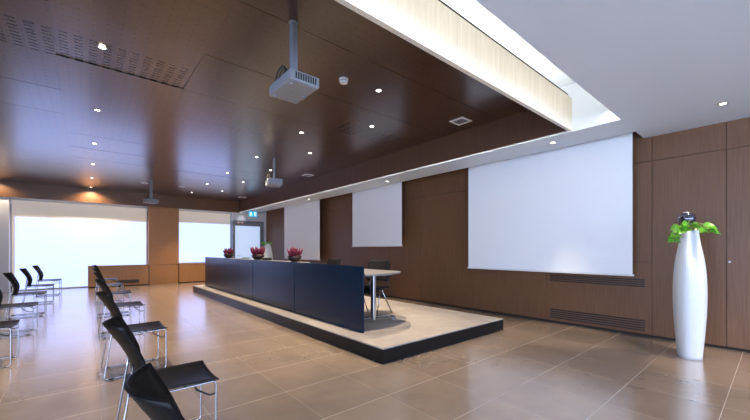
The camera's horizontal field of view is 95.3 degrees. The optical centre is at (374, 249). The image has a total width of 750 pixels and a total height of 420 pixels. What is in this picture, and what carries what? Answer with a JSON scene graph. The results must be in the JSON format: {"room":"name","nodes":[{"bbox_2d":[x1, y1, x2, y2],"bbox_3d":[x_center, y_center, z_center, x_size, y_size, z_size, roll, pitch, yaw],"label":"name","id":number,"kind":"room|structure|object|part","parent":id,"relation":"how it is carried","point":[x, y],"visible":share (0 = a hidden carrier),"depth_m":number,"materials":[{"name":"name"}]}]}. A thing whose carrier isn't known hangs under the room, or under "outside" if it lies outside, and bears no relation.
{"room":"conference hall","nodes":[
{"label":"conference hall","id":0,"kind":"room"},
{"bbox_2d":[0,197,265,291],"bbox_3d":[-9.343,-0.675,12.450,11.000,3.950,0.360,0,0,-40],"label":"wall","id":1,"kind":"structure","parent":0,"point":[5,202],"depth_m":10.54,"materials":[{"name":"white paint"}]},
{"bbox_2d":[11,204,147,286],"bbox_3d":[-10.123,-0.100,11.948,3.640,2.680,0.060,0,0,-40],"label":"window","id":2,"kind":"structure","parent":1,"relation":"in","point":[11,204],"depth_m":10.78,"materials":[{"name":"grey metal"}]},
{"bbox_2d":[12,198,146,290],"bbox_3d":[-10.091,-0.177,11.932,3.569,2.925,0.067,0,0,-40],"label":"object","id":3,"kind":"structure","parent":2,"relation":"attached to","point":[63,239],"depth_m":11.70,"materials":[{"name":"beige fabric"}]},
{"bbox_2d":[0,180,239,212],"bbox_3d":[-9.678,-1.893,11.879,9.750,0.515,0.040,0,0,-40],"label":"trim","id":4,"kind":"structure","parent":1,"relation":"attached to","point":[7,188],"depth_m":12.01,"materials":[{"name":"brown wood"}]},
{"bbox_2d":[0,196,266,214],"bbox_3d":[-9.304,-1.650,12.405,11.000,0.020,0.280,0,0,-40],"label":"trim","id":5,"kind":"structure","parent":1,"relation":"attached to","point":[0,196],"depth_m":12.06,"materials":[{"name":"white paint"}]},
{"bbox_2d":[148,206,178,284],"bbox_3d":[-8.216,-0.175,13.285,1.000,2.950,0.300,0,0,-40],"label":"column","id":6,"kind":"structure","parent":1,"relation":"attached to","point":[163,222],"depth_m":13.16,"materials":[{"name":"brown wood"}]},
{"bbox_2d":[179,209,230,262],"bbox_3d":[-7.154,-0.552,14.414,2.039,2.175,0.067,0,0,-40],"label":"roller blind","id":7,"kind":"object","parent":1,"relation":"attached to","point":[202,234],"visible":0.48,"depth_m":14.33,"materials":[{"name":"beige fabric"}]},
{"bbox_3d":[-6.365,-0.640,15.041,0.024,1.880,0.008,0,0,-40],"label":"pull chain","id":8,"kind":"part","parent":7,"relation":"part of","materials":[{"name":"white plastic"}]},
{"bbox_2d":[232,220,263,258],"bbox_3d":[-5.680,0.000,15.355,1.395,2.600,0.131,0,0,-40],"label":"door","id":9,"kind":"structure","parent":1,"relation":"in","point":[248,235],"depth_m":15.30,"materials":[{"name":"white glass"}]},
{"bbox_3d":[-5.718,0.055,15.357,1.110,2.250,0.010,0,0,-40],"label":"frosted glass","id":10,"kind":"part","parent":9,"relation":"part of","materials":[{"name":"grey glass"}]},
{"bbox_2d":[223,254,233,257],"bbox_3d":[-4.058,0.172,9.480,0.270,0.105,0.270,0,0,-40],"label":"bowl","id":11,"kind":"object","parent":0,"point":[225,255],"depth_m":9.39,"materials":[{"name":"brown ceramic"}]},
{"bbox_2d":[251,255,264,259],"bbox_3d":[-2.689,0.172,7.861,0.292,0.105,0.292,0,0,-40],"label":"bowl","id":12,"kind":"object","parent":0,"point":[257,257],"depth_m":7.75,"materials":[{"name":"brown ceramic"}]},
{"bbox_2d":[0,0,567,201],"bbox_3d":[-5.352,-2.144,6.737,9.720,0.053,13.400,0,0,-40],"label":"ceiling","id":13,"kind":"structure","parent":0,"point":[180,88],"depth_m":4.72,"materials":[{"name":"brown wood"}]},
{"bbox_2d":[96,44,107,49],"bbox_3d":[-2.850,-2.118,3.575,0.096,0.005,0.096,0,0,-40],"label":"recessed light","id":14,"kind":"object","parent":13,"relation":"in","point":[99,46],"visible":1,"depth_m":3.57,"materials":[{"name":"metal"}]},
{"bbox_2d":[143,180,158,203],"bbox_3d":[-6.795,-1.761,10.363,0.302,0.718,0.343,0,0,40],"label":"projector","id":15,"kind":"object","parent":13,"relation":"hanging from","point":[150,200],"visible":1,"depth_m":10.33,"materials":[{"name":"grey plastic"}]},
{"bbox_2d":[266,158,282,187],"bbox_3d":[-2.336,-1.791,7.877,0.342,0.658,0.403,0,0,-25],"label":"projector","id":16,"kind":"object","parent":13,"relation":"hanging from","point":[270,182],"visible":1,"depth_m":7.76,"materials":[{"name":"grey plastic"}]},
{"bbox_2d":[269,20,318,103],"bbox_3d":[-0.751,-1.786,3.199,0.312,0.668,0.453,0,0,-40],"label":"projector","id":17,"kind":"object","parent":13,"relation":"hanging from","point":[293,86],"visible":1,"depth_m":3.16,"materials":[{"name":"grey plastic"}]},
{"bbox_2d":[295,71,315,84],"bbox_3d":[-0.609,-1.519,3.025,0.205,0.058,0.004,0,0,-40],"label":"vent","id":18,"kind":"object","parent":17,"relation":"attached to","point":[302,78],"depth_m":3.02,"materials":[{"name":"grey plastic"}]},
{"bbox_2d":[339,77,347,84],"bbox_3d":[-0.389,-2.092,4.241,0.116,0.056,0.116,0,0,-40],"label":"smoke detector","id":19,"kind":"object","parent":13,"relation":"attached to","point":[343,80],"visible":1,"depth_m":4.21,"materials":[{"name":"white plastic"}]},
{"bbox_2d":[239,110,566,211],"bbox_3d":[-1.631,-1.908,9.885,0.030,0.484,13.395,0,0,-40],"label":"ceiling beam","id":20,"kind":"structure","parent":13,"relation":"attached to","point":[527,125],"depth_m":6.67,"materials":[{"name":"brown wood"}]},
{"bbox_2d":[335,0,571,131],"bbox_3d":[-1.005,-1.880,1.615,9.750,0.450,0.045,0,0,-40],"label":"trim","id":21,"kind":"structure","parent":13,"relation":"attached to","point":[431,26],"depth_m":3.16,"materials":[{"name":"beige wood"}]},
{"bbox_2d":[449,117,471,124],"bbox_3d":[1.408,-2.114,5.615,0.260,0.012,0.260,0,0,-40],"label":"ceiling vent","id":22,"kind":"object","parent":13,"relation":"in","point":[462,120],"visible":1,"depth_m":5.61,"materials":[{"name":"white plastic"}]},
{"bbox_2d":[287,256,301,261],"bbox_3d":[-1.527,0.172,6.486,0.265,0.105,0.265,0,0,-40],"label":"bowl","id":23,"kind":"object","parent":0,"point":[292,258],"depth_m":6.39,"materials":[{"name":"brown ceramic"}]},
{"bbox_2d":[0,282,749,419],"bbox_3d":[-2.604,1.350,4.476,11.400,0.100,21.600,0,0,-40],"label":"floor","id":24,"kind":"structure","parent":0,"point":[528,369],"depth_m":3.63,"materials":[{"name":"tile"}]},
{"bbox_2d":[0,319,19,367],"bbox_3d":[-4.424,0.870,3.805,0.606,0.860,0.474,0,0,-39],"label":"chair","id":25,"kind":"object","parent":24,"relation":"on","point":[8,324],"visible":1,"depth_m":3.98,"materials":[{"name":"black metal"}]},
{"bbox_3d":[-4.282,0.988,3.665,0.545,0.618,0.069,0,0,-39],"label":"frame","id":26,"kind":"part","parent":25,"relation":"part of","materials":[{"name":"silver metal"}]},
{"bbox_3d":[-4.530,0.988,3.973,0.545,0.618,0.069,0,0,-39],"label":"frame","id":27,"kind":"part","parent":25,"relation":"part of","materials":[{"name":"silver metal"}]},
{"bbox_3d":[-4.377,0.861,3.842,0.486,0.036,0.474,0,0,-39],"label":"seat","id":28,"kind":"part","parent":25,"relation":"part of","materials":[{"name":"black wood"}]},
{"bbox_2d":[0,290,37,337],"bbox_3d":[-5.615,0.870,5.245,0.606,0.860,0.474,0,0,-39],"label":"chair","id":29,"kind":"object","parent":24,"relation":"on","point":[28,304],"visible":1,"depth_m":5.31,"materials":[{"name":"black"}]},
{"bbox_3d":[-5.767,0.652,5.121,0.213,0.425,0.458,0,0,-39],"label":"backrest","id":30,"kind":"part","parent":29,"relation":"part of","materials":[{"name":"black wood"}]},
{"bbox_3d":[-5.473,0.988,5.107,0.545,0.618,0.069,0,0,-39],"label":"frame","id":31,"kind":"part","parent":29,"relation":"part of","materials":[{"name":"silver metal"}]},
{"bbox_3d":[-5.723,0.988,5.412,0.545,0.618,0.069,0,0,-39],"label":"frame","id":32,"kind":"part","parent":29,"relation":"part of","materials":[{"name":"silver metal"}]},
{"bbox_3d":[-5.569,0.861,5.284,0.486,0.036,0.474,0,0,-39],"label":"seat","id":33,"kind":"part","parent":29,"relation":"part of","materials":[{"name":"black wood"}]},
{"bbox_2d":[2,272,46,318],"bbox_3d":[-6.880,0.870,6.727,0.606,0.860,0.474,0,0,-41],"label":"chair","id":34,"kind":"object","parent":24,"relation":"on","point":[15,284],"visible":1,"depth_m":6.72,"materials":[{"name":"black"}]},
{"bbox_3d":[-7.028,0.652,6.597,0.213,0.425,0.458,0,0,-41],"label":"backrest","id":35,"kind":"part","parent":34,"relation":"part of","materials":[{"name":"black wood"}]},
{"bbox_3d":[-6.733,0.988,6.593,0.545,0.618,0.069,0,0,-41],"label":"frame","id":36,"kind":"part","parent":34,"relation":"part of","materials":[{"name":"silver metal"}]},
{"bbox_3d":[-6.994,0.988,6.890,0.545,0.618,0.069,0,0,-41],"label":"frame","id":37,"kind":"part","parent":34,"relation":"part of","materials":[{"name":"silver metal"}]},
{"bbox_3d":[-6.835,0.861,6.767,0.486,0.036,0.474,0,0,-41],"label":"seat","id":38,"kind":"part","parent":34,"relation":"part of","materials":[{"name":"black wood"}]},
{"bbox_2d":[20,268,54,304],"bbox_3d":[-8.176,0.870,8.276,0.606,0.860,0.474,0,0,-42],"label":"chair","id":39,"kind":"object","parent":24,"relation":"on","point":[24,271],"visible":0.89,"depth_m":8.24,"materials":[{"name":"black leather"}]},
{"bbox_3d":[-8.323,0.652,8.145,0.213,0.425,0.458,0,0,-42],"label":"backrest","id":40,"kind":"part","parent":39,"relation":"part of","materials":[{"name":"black wood"}]},
{"bbox_3d":[-8.028,0.988,8.144,0.545,0.618,0.069,0,0,-42],"label":"frame","id":41,"kind":"part","parent":39,"relation":"part of","materials":[{"name":"silver metal"}]},
{"bbox_3d":[-8.131,0.861,8.316,0.486,0.036,0.474,0,0,-42],"label":"seat","id":42,"kind":"part","parent":39,"relation":"part of","materials":[{"name":"black plastic"}]},
{"bbox_2d":[32,265,61,296],"bbox_3d":[-9.366,0.870,9.762,0.606,0.860,0.474,0,0,-38],"label":"chair","id":43,"kind":"object","parent":24,"relation":"on","point":[36,267],"visible":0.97,"depth_m":9.75,"materials":[{"name":"black leather"}]},
{"bbox_3d":[-9.521,0.652,9.640,0.213,0.425,0.458,0,0,-38],"label":"backrest","id":44,"kind":"part","parent":43,"relation":"part of","materials":[{"name":"black wood"}]},
{"bbox_3d":[-9.226,0.988,9.621,0.545,0.618,0.069,0,0,-38],"label":"frame","id":45,"kind":"part","parent":43,"relation":"part of","materials":[{"name":"silver metal"}]},
{"bbox_3d":[-9.319,0.861,9.799,0.486,0.036,0.474,0,0,-38],"label":"seat","id":46,"kind":"part","parent":43,"relation":"part of","materials":[{"name":"black wood"}]},
{"bbox_2d":[92,265,117,294],"bbox_3d":[-7.961,0.870,10.097,0.606,0.860,0.474,0,0,-40],"label":"chair","id":47,"kind":"object","parent":24,"relation":"on","point":[94,266],"visible":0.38,"depth_m":10.00,"materials":[{"name":"black leather"}]},
{"bbox_2d":[92,268,123,303],"bbox_3d":[-6.613,0.870,8.471,0.606,0.860,0.474,0,0,-41],"label":"chair","id":48,"kind":"object","parent":24,"relation":"on","point":[94,269],"visible":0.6,"depth_m":8.48,"materials":[{"name":"black leather"}]},
{"bbox_3d":[-6.466,0.988,8.338,0.545,0.618,0.069,0,0,-41],"label":"frame","id":49,"kind":"part","parent":48,"relation":"part of","materials":[{"name":"silver metal"}]},
{"bbox_3d":[-6.568,0.861,8.511,0.486,0.036,0.474,0,0,-41],"label":"seat","id":50,"kind":"part","parent":48,"relation":"part of","materials":[{"name":"black wood"}]},
{"bbox_2d":[93,272,131,317],"bbox_3d":[-5.254,0.870,6.848,0.606,0.860,0.474,0,0,-39],"label":"chair","id":51,"kind":"object","parent":24,"relation":"on","point":[98,275],"visible":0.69,"depth_m":6.82,"materials":[{"name":"black leather"}]},
{"bbox_3d":[-5.408,0.652,6.725,0.213,0.425,0.458,0,0,-39],"label":"backrest","id":52,"kind":"part","parent":51,"relation":"part of","materials":[{"name":"black wood"}]},
{"bbox_3d":[-5.113,0.988,6.707,0.545,0.618,0.069,0,0,-39],"label":"frame","id":53,"kind":"part","parent":51,"relation":"part of","materials":[{"name":"silver metal"}]},
{"bbox_3d":[-5.207,0.861,6.885,0.486,0.036,0.474,0,0,-39],"label":"seat","id":54,"kind":"part","parent":51,"relation":"part of","materials":[{"name":"black wood"}]},
{"bbox_2d":[88,264,148,287],"bbox_3d":[-9.242,0.925,12.366,1.751,0.750,0.329,0,0,-40],"label":"base cabinet","id":55,"kind":"object","parent":24,"relation":"on","point":[129,275],"visible":0.94,"depth_m":12.32,"materials":[{"name":"brown wood"}]},
{"bbox_2d":[117,279,138,282],"bbox_3d":[-8.952,1.140,12.406,0.650,0.120,0.015,0,0,-40],"label":"grille","id":56,"kind":"object","parent":55,"relation":"attached to","point":[119,280],"depth_m":12.40,"materials":[{"name":"brown metal"}]},
{"bbox_2d":[95,278,144,338],"bbox_3d":[-3.969,0.870,5.311,0.606,0.860,0.474,0,0,-42],"label":"chair","id":57,"kind":"object","parent":24,"relation":"on","point":[100,282],"visible":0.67,"depth_m":5.26,"materials":[{"name":"black leather"}]},
{"bbox_3d":[-4.114,0.652,5.179,0.213,0.425,0.458,0,0,-42],"label":"backrest","id":58,"kind":"part","parent":57,"relation":"part of","materials":[{"name":"black wood"}]},
{"bbox_3d":[-4.085,0.988,5.473,0.545,0.618,0.069,0,0,-42],"label":"frame","id":59,"kind":"part","parent":57,"relation":"part of","materials":[{"name":"silver metal"}]},
{"bbox_3d":[-3.819,0.988,5.180,0.545,0.618,0.069,0,0,-42],"label":"frame","id":60,"kind":"part","parent":57,"relation":"part of","materials":[{"name":"silver metal"}]},
{"bbox_3d":[-3.924,0.861,5.352,0.486,0.036,0.474,0,0,-42],"label":"seat","id":61,"kind":"part","parent":57,"relation":"part of","materials":[{"name":"black wood"}]},
{"bbox_2d":[96,290,167,379],"bbox_3d":[-2.655,0.870,3.725,0.606,0.860,0.474,0,0,-42],"label":"chair","id":62,"kind":"object","parent":24,"relation":"on","point":[103,295],"visible":0.7,"depth_m":3.69,"materials":[{"name":"black leather"}]},
{"bbox_3d":[-2.801,0.652,3.595,0.213,0.425,0.458,0,0,-42],"label":"backrest","id":63,"kind":"part","parent":62,"relation":"part of","materials":[{"name":"black wood"}]},
{"bbox_3d":[-2.769,0.988,3.888,0.545,0.618,0.069,0,0,-42],"label":"frame","id":64,"kind":"part","parent":62,"relation":"part of","materials":[{"name":"silver metal"}]},
{"bbox_3d":[-2.507,0.988,3.592,0.545,0.618,0.069,0,0,-42],"label":"frame","id":65,"kind":"part","parent":62,"relation":"part of","materials":[{"name":"silver metal"}]},
{"bbox_3d":[-2.610,0.861,3.765,0.486,0.036,0.474,0,0,-42],"label":"seat","id":66,"kind":"part","parent":62,"relation":"part of","materials":[{"name":"black wood"}]},
{"bbox_2d":[124,362,184,419],"bbox_3d":[-0.581,0.870,1.302,0.606,0.860,0.474,0,0,-40],"label":"chair","id":67,"kind":"object","parent":24,"relation":"on","point":[144,385],"visible":1,"depth_m":1.17,"materials":[{"name":"black leather"}]},
{"bbox_2d":[102,315,218,419],"bbox_3d":[-1.417,0.870,2.261,0.606,0.860,0.474,0,0,-38],"label":"chair","id":68,"kind":"object","parent":24,"relation":"on","point":[197,373],"visible":0.75,"depth_m":2.25,"materials":[{"name":"black leather"}]},
{"bbox_3d":[-1.571,0.652,2.139,0.213,0.425,0.458,0,0,-38],"label":"backrest","id":69,"kind":"part","parent":68,"relation":"part of","materials":[{"name":"black leather"}]},
{"bbox_3d":[-1.522,0.988,2.430,0.545,0.618,0.069,0,0,-38],"label":"frame","id":70,"kind":"part","parent":68,"relation":"part of","materials":[{"name":"silver metal"}]},
{"bbox_3d":[-1.277,0.988,2.120,0.545,0.618,0.069,0,0,-38],"label":"frame","id":71,"kind":"part","parent":68,"relation":"part of","materials":[{"name":"silver metal"}]},
{"bbox_3d":[-1.370,0.861,2.298,0.486,0.036,0.474,0,0,-38],"label":"seat","id":72,"kind":"part","parent":68,"relation":"part of","materials":[{"name":"black leather"}]},
{"bbox_2d":[178,263,204,282],"bbox_3d":[-7.020,0.925,14.244,2.061,0.750,0.329,0,0,-40],"label":"base cabinet","id":73,"kind":"object","parent":24,"relation":"on","point":[189,272],"visible":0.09,"depth_m":13.75,"materials":[{"name":"brown wood"}]},
{"bbox_2d":[264,244,272,259],"bbox_3d":[-4.273,0.532,13.671,0.293,1.535,0.407,0,0,30],"label":"floor vase","id":74,"kind":"object","parent":24,"relation":"on","point":[268,251],"visible":0.41,"depth_m":13.58,"materials":[{"name":"white ceramic"}]},
{"bbox_2d":[193,285,502,363],"bbox_3d":[-1.817,1.210,8.172,2.626,0.180,9.010,0,0,-40],"label":"stage platform","id":75,"kind":"object","parent":24,"relation":"on","point":[416,329],"visible":0.83,"depth_m":5.07,"materials":[{"name":"wood"}]},
{"bbox_2d":[205,257,224,291],"bbox_3d":[-4.295,0.670,10.249,0.980,0.900,1.978,0,0,-40],"label":"desk","id":76,"kind":"object","parent":75,"relation":"on","point":[214,266],"visible":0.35,"depth_m":9.84,"materials":[{"name":"blue paint"}]},
{"bbox_2d":[223,248,233,257],"bbox_3d":[-4.050,0.070,9.492,0.284,0.307,0.290,0,0,-3],"label":"potted plant","id":77,"kind":"object","parent":76,"relation":"on","point":[228,253],"visible":0.99,"depth_m":9.40,"materials":[{"name":"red plant"}]},
{"bbox_2d":[225,258,261,299],"bbox_3d":[-3.007,0.670,8.725,0.980,0.900,1.978,0,0,-40],"label":"desk","id":78,"kind":"object","parent":75,"relation":"on","point":[238,272],"visible":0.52,"depth_m":8.30,"materials":[{"name":"blue paint"}]},
{"bbox_2d":[250,246,264,259],"bbox_3d":[-2.706,0.067,7.851,0.334,0.314,0.302,0,0,-40],"label":"potted plant","id":79,"kind":"object","parent":78,"relation":"on","point":[257,254],"visible":1,"depth_m":7.78,"materials":[{"name":"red plant"}]},
{"bbox_2d":[253,260,310,311],"bbox_3d":[-1.716,0.670,7.197,0.980,0.900,1.978,0,0,-40],"label":"desk","id":80,"kind":"object","parent":75,"relation":"on","point":[273,280],"visible":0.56,"depth_m":6.72,"materials":[{"name":"blue paint"}]},
{"bbox_2d":[287,246,302,261],"bbox_3d":[-1.525,0.074,6.484,0.270,0.300,0.296,0,0,-40],"label":"potted plant","id":81,"kind":"object","parent":80,"relation":"on","point":[294,254],"visible":1,"depth_m":6.41,"materials":[{"name":"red plant"}]},
{"bbox_2d":[327,258,340,264],"bbox_3d":[-1.023,0.646,7.059,0.629,0.937,0.543,0,0,-43],"label":"chair","id":82,"kind":"object","parent":75,"relation":"on","point":[334,261],"visible":0.17,"depth_m":7.27,"materials":[{"name":"black leather"}]},
{"bbox_2d":[295,262,400,332],"bbox_3d":[-0.421,0.670,5.665,0.980,0.900,1.991,0,0,-40],"label":"desk","id":83,"kind":"object","parent":75,"relation":"on","point":[329,293],"visible":1,"depth_m":5.19,"materials":[{"name":"blue paint"}]},
{"bbox_3d":[-0.791,0.670,5.361,0.022,0.900,1.978,0,0,-40],"label":"panel","id":84,"kind":"part","parent":83,"relation":"part of","materials":[{"name":"blue paint"}]},
{"bbox_3d":[-0.024,0.723,5.211,0.060,0.685,0.070,0,0,-40],"label":"leg","id":85,"kind":"part","parent":83,"relation":"part of","materials":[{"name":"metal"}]},
{"bbox_2d":[364,260,392,314],"bbox_3d":[-0.039,0.646,5.953,0.543,0.937,0.629,0,0,30],"label":"chair","id":86,"kind":"object","parent":75,"relation":"on","point":[373,264],"visible":0.63,"depth_m":6.07,"materials":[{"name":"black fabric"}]},
{"bbox_3d":[-0.059,0.669,5.918,0.453,0.088,0.450,0,0,30],"label":"seat","id":87,"kind":"part","parent":86,"relation":"part of","materials":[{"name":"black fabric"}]},
{"bbox_3d":[0.068,0.366,6.139,0.460,0.377,0.199,0,0,30],"label":"backrest","id":88,"kind":"part","parent":86,"relation":"part of","materials":[{"name":"black fabric"}]},
{"bbox_3d":[0.132,0.804,5.816,0.041,0.616,0.566,0,0,22],"label":"leg","id":89,"kind":"part","parent":86,"relation":"part of","materials":[{"name":"silver metal"}]},
{"bbox_3d":[0.210,0.899,5.920,0.022,0.431,0.320,0,0,36],"label":"leg","id":90,"kind":"part","parent":86,"relation":"part of","materials":[{"name":"silver metal"}]},
{"bbox_2d":[673,230,707,360],"bbox_3d":[3.834,0.532,4.170,0.293,1.535,0.407,0,0,30],"label":"floor vase","id":91,"kind":"object","parent":24,"relation":"on","point":[690,288],"visible":0.98,"depth_m":4.04,"materials":[{"name":"white ceramic"}]},
{"bbox_2d":[677,212,695,224],"bbox_3d":[3.877,-0.328,4.258,0.184,0.286,0.184,0,0,-40],"label":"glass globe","id":92,"kind":"object","parent":91,"relation":"in","point":[685,216],"visible":0.74,"depth_m":4.20,"materials":[{"name":"glass"}]},
{"bbox_2d":[668,221,719,242],"bbox_3d":[3.762,-0.219,4.109,0.634,0.270,0.224,0,0,2],"label":"trailing plant","id":93,"kind":"object","parent":91,"relation":"in","point":[684,227],"visible":0.88,"depth_m":4.07,"materials":[{"name":"green plant"}]},
{"bbox_2d":[242,0,749,212],"bbox_3d":[-2.604,-2.165,4.476,11.000,0.970,21.200,0,0,-40],"label":"ceiling","id":94,"kind":"structure","parent":0,"point":[648,68],"depth_m":3.08,"materials":[{"name":"white paint"}]},
{"bbox_2d":[249,210,256,216],"bbox_3d":[-5.135,-1.540,14.380,0.340,0.280,0.044,0,0,-40],"label":"exit sign","id":95,"kind":"object","parent":94,"relation":"hanging from","point":[252,213],"visible":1,"depth_m":14.35,"materials":[{"name":"teal plastic"}]},
{"bbox_2d":[284,200,319,259],"bbox_3d":[-2.786,-1.146,12.840,0.140,3.008,2.870,0,0,-40],"label":"projection screen","id":96,"kind":"object","parent":94,"relation":"hanging from","point":[301,221],"visible":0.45,"depth_m":12.60,"materials":[{"name":"fabric"}]},
{"bbox_2d":[352,182,402,246],"bbox_3d":[0.009,-1.371,9.533,0.140,2.558,2.230,0,0,-40],"label":"projection screen","id":97,"kind":"object","parent":94,"relation":"hanging from","point":[376,212],"visible":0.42,"depth_m":9.41,"materials":[{"name":"fabric"}]},
{"bbox_2d":[467,132,633,275],"bbox_3d":[2.888,-1.131,6.126,0.140,3.038,2.950,0,0,-40],"label":"projection screen","id":98,"kind":"object","parent":94,"relation":"hanging from","point":[568,209],"visible":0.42,"depth_m":5.84,"materials":[{"name":"fabric"}]},
{"bbox_2d":[266,117,749,349],"bbox_3d":[1.739,-0.675,7.950,0.120,3.950,20.900,0,0,-40],"label":"wall","id":99,"kind":"structure","parent":0,"point":[704,171],"depth_m":5.22,"materials":[{"name":"brown wood"}]},
{"bbox_2d":[364,292,749,352],"bbox_3d":[1.706,1.283,7.923,0.026,0.034,20.900,0,0,-40],"label":"baseboard","id":100,"kind":"structure","parent":99,"relation":"attached to","point":[560,322],"depth_m":5.80,"materials":[{"name":"brown wood"}]},
{"bbox_2d":[549,308,645,331],"bbox_3d":[3.600,1.135,5.647,0.010,0.192,1.392,0,0,-40],"label":"air vent","id":101,"kind":"object","parent":99,"relation":"in","point":[635,324],"visible":1,"depth_m":5.57,"materials":[{"name":"brown wood"}]},
{"bbox_2d":[549,274,645,287],"bbox_3d":[3.600,0.500,5.647,0.010,0.142,1.392,0,0,-40],"label":"air vent","id":102,"kind":"object","parent":99,"relation":"in","point":[579,279],"visible":1,"depth_m":5.57,"materials":[{"name":"brown wood"}]},
{"bbox_2d":[441,0,575,87],"bbox_3d":[-2.604,-2.700,4.476,11.400,0.100,21.600,0,0,-40],"label":"skylight","id":103,"kind":"structure","parent":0,"point":[473,11],"depth_m":4.29,"materials":[{"name":"white paint"}]}
]}

